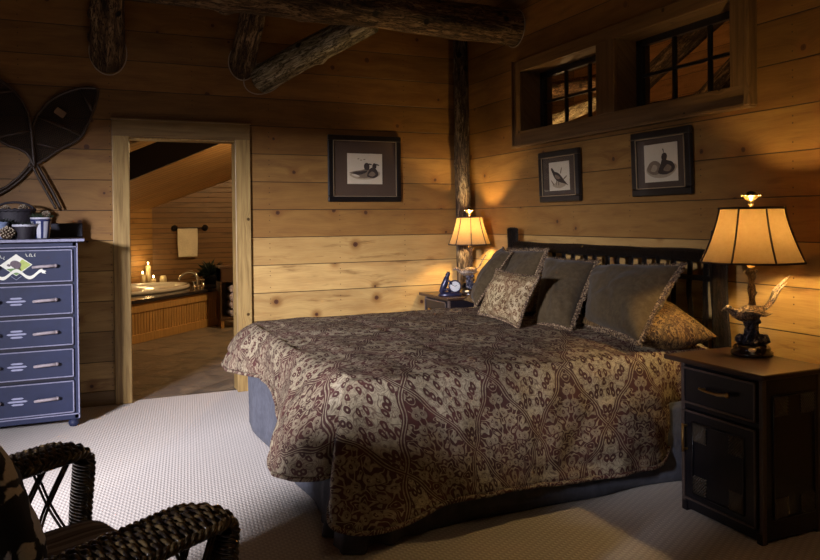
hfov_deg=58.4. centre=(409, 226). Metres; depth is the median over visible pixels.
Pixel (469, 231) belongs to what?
table lamp
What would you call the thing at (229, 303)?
rolled towel
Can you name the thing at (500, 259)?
square pillow
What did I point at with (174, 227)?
towel bar
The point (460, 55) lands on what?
log post
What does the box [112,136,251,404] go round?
trim
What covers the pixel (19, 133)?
snowshoe
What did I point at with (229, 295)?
rolled towel
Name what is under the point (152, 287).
bathtub
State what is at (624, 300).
square pillow
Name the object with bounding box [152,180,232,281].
wall
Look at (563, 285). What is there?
square pillow
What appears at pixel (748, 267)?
socket
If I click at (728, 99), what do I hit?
trim
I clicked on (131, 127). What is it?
trim
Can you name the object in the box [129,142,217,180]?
ceiling beam
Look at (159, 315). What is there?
tub surround
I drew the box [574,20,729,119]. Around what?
wall
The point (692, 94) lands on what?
truss
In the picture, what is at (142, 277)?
candle
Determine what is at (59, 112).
snowshoe
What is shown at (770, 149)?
wall
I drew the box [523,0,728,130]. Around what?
trim
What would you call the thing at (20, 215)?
basket
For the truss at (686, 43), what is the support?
attached to the wall at (557, 106)
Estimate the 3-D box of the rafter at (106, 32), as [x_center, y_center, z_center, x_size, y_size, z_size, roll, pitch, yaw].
[-2.199,-1.564,5.290,0.276,0.831,0.892,-1,1,-19]
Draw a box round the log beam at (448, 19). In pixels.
[134,0,524,47]
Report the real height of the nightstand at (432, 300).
0.730 m
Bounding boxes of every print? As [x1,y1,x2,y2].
[327,134,400,201]
[538,147,581,202]
[630,125,693,196]
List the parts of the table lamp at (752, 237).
stem, lamp shade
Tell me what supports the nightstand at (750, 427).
on the floor
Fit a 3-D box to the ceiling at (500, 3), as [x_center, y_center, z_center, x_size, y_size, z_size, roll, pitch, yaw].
[-0.420,-2.657,2.198,6.080,1.944,7.980,-1,1,-24]
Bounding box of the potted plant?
[191,258,221,283]
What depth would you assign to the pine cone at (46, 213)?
5.01 m
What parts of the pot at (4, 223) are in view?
pot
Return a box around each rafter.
[86,0,126,74]
[228,13,264,80]
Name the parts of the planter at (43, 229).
pot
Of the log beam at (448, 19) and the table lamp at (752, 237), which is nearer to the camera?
the table lamp at (752, 237)
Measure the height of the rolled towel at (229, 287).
0.104 m
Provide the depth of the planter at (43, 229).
4.98 m
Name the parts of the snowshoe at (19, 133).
frame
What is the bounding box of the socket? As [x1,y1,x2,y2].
[747,266,755,269]
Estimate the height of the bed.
1.318 m
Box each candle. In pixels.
[140,271,144,282]
[145,262,150,282]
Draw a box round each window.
[540,55,595,126]
[636,11,729,106]
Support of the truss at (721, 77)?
attached to the truss at (692, 94)
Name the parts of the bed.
headboard, rail, rail, post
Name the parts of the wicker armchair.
lattice panel, arm, arm, lattice panel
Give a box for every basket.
[0,201,35,238]
[12,221,39,238]
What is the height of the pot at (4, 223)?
0.145 m
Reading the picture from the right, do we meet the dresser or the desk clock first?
the desk clock
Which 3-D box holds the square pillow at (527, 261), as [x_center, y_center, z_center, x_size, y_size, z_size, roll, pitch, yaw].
[0.802,0.348,5.415,0.273,0.405,0.731,-1,1,-20]
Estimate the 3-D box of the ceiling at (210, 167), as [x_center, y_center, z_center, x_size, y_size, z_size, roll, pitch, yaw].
[-2.767,-0.963,8.329,5.100,3.395,5.120,-1,1,-24]
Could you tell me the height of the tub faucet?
0.225 m
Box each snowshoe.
[0,79,61,208]
[0,86,98,194]
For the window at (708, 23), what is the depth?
4.68 m
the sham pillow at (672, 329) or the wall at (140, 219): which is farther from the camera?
the wall at (140, 219)
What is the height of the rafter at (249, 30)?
0.665 m
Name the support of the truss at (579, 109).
attached to the truss at (686, 43)
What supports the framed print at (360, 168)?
attached to the wall at (312, 256)
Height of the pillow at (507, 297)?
0.334 m
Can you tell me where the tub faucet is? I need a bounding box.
[178,270,204,287]
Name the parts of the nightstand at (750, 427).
corner post, handle, edge moulding, edge moulding, drawer, drawer rail, door, plinth rail, corner post, corner post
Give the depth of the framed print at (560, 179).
5.47 m
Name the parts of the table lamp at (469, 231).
stem, lamp shade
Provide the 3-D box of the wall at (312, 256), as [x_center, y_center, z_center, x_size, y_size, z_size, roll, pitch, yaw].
[-1.988,-1.250,5.791,6.080,5.200,0.150,-1,1,-24]
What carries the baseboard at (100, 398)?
attached to the wall at (312, 256)
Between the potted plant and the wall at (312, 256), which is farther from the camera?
the potted plant
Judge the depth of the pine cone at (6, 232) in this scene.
4.84 m
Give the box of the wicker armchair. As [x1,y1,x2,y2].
[9,441,240,559]
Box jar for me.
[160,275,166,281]
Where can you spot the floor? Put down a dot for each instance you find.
(153, 455)
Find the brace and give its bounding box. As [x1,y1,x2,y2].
[243,24,378,94]
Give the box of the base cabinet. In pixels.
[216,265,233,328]
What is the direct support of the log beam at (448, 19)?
attached to the wall at (770, 149)
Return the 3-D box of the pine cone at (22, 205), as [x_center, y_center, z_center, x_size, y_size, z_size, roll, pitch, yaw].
[-2.699,-0.127,5.123,0.068,0.060,0.066,-1,1,-24]
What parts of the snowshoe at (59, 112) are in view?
frame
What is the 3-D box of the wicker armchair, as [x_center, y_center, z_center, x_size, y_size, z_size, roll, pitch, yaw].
[-1.072,0.843,1.882,1.034,1.064,0.913,0,1,42]
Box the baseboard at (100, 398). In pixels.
[80,390,114,407]
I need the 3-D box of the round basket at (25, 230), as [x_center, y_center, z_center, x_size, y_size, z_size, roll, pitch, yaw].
[-2.591,0.018,4.952,0.185,0.124,0.188,-1,1,-24]
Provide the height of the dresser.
1.385 m
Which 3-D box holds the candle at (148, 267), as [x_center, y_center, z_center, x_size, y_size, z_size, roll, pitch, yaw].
[-3.697,0.663,10.363,0.072,0.328,0.072,-1,1,-24]
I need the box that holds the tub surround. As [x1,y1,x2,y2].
[131,282,217,344]
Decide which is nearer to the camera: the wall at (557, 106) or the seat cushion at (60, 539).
the seat cushion at (60, 539)
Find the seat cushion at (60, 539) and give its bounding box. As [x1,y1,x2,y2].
[44,520,114,558]
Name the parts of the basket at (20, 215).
handle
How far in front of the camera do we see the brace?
5.80 m
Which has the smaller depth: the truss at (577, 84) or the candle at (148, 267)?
the truss at (577, 84)
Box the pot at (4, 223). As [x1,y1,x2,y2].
[0,218,13,238]
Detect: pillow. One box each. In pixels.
[0,446,47,559]
[464,294,472,302]
[471,246,512,307]
[477,268,541,327]
[505,247,549,275]
[532,255,601,330]
[580,262,686,347]
[581,300,716,350]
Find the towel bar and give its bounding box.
[171,225,207,230]
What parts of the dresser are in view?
drawer, drawer, edge moulding, drawer, edge moulding, edge moulding, drawer, edge moulding, drawer, edge moulding, drawer pull, drawer pull, drawer pull, drawer pull, drawer pull, gallery rail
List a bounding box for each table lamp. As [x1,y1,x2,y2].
[448,208,490,295]
[699,191,806,357]
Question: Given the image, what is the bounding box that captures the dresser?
[0,223,83,426]
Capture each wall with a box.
[0,0,469,392]
[130,208,152,283]
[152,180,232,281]
[468,0,819,364]
[552,70,574,120]
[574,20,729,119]
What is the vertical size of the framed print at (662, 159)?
0.405 m
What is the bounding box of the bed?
[248,227,730,554]
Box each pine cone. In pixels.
[0,226,15,238]
[18,204,28,208]
[42,211,50,216]
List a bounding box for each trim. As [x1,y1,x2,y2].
[111,117,250,139]
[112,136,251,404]
[511,0,756,148]
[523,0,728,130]
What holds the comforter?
on the bed
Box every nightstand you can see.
[419,291,480,309]
[664,347,819,545]
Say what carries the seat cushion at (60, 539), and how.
on the wicker armchair
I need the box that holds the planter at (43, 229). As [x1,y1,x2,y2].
[28,213,54,237]
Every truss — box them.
[552,74,595,98]
[552,96,595,123]
[650,22,724,88]
[650,94,692,103]
[693,57,729,94]
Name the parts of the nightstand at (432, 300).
edge moulding, drawer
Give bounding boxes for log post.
[452,40,470,291]
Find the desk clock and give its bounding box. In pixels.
[438,271,461,295]
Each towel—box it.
[177,228,197,256]
[226,284,232,292]
[226,292,232,300]
[226,300,232,308]
[226,307,233,316]
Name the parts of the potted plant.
pot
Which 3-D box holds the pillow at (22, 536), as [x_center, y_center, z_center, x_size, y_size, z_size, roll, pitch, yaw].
[-1.165,0.715,1.958,0.560,0.489,0.257,0,1,42]
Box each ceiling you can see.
[129,141,231,209]
[451,0,527,7]
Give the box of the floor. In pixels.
[0,320,819,559]
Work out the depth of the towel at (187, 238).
10.72 m
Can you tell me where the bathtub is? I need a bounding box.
[131,282,189,295]
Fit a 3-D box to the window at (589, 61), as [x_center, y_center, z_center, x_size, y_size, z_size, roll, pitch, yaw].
[1.286,-1.021,5.615,0.040,0.485,0.964,-1,1,-24]
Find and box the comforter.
[221,307,708,535]
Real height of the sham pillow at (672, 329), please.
0.314 m

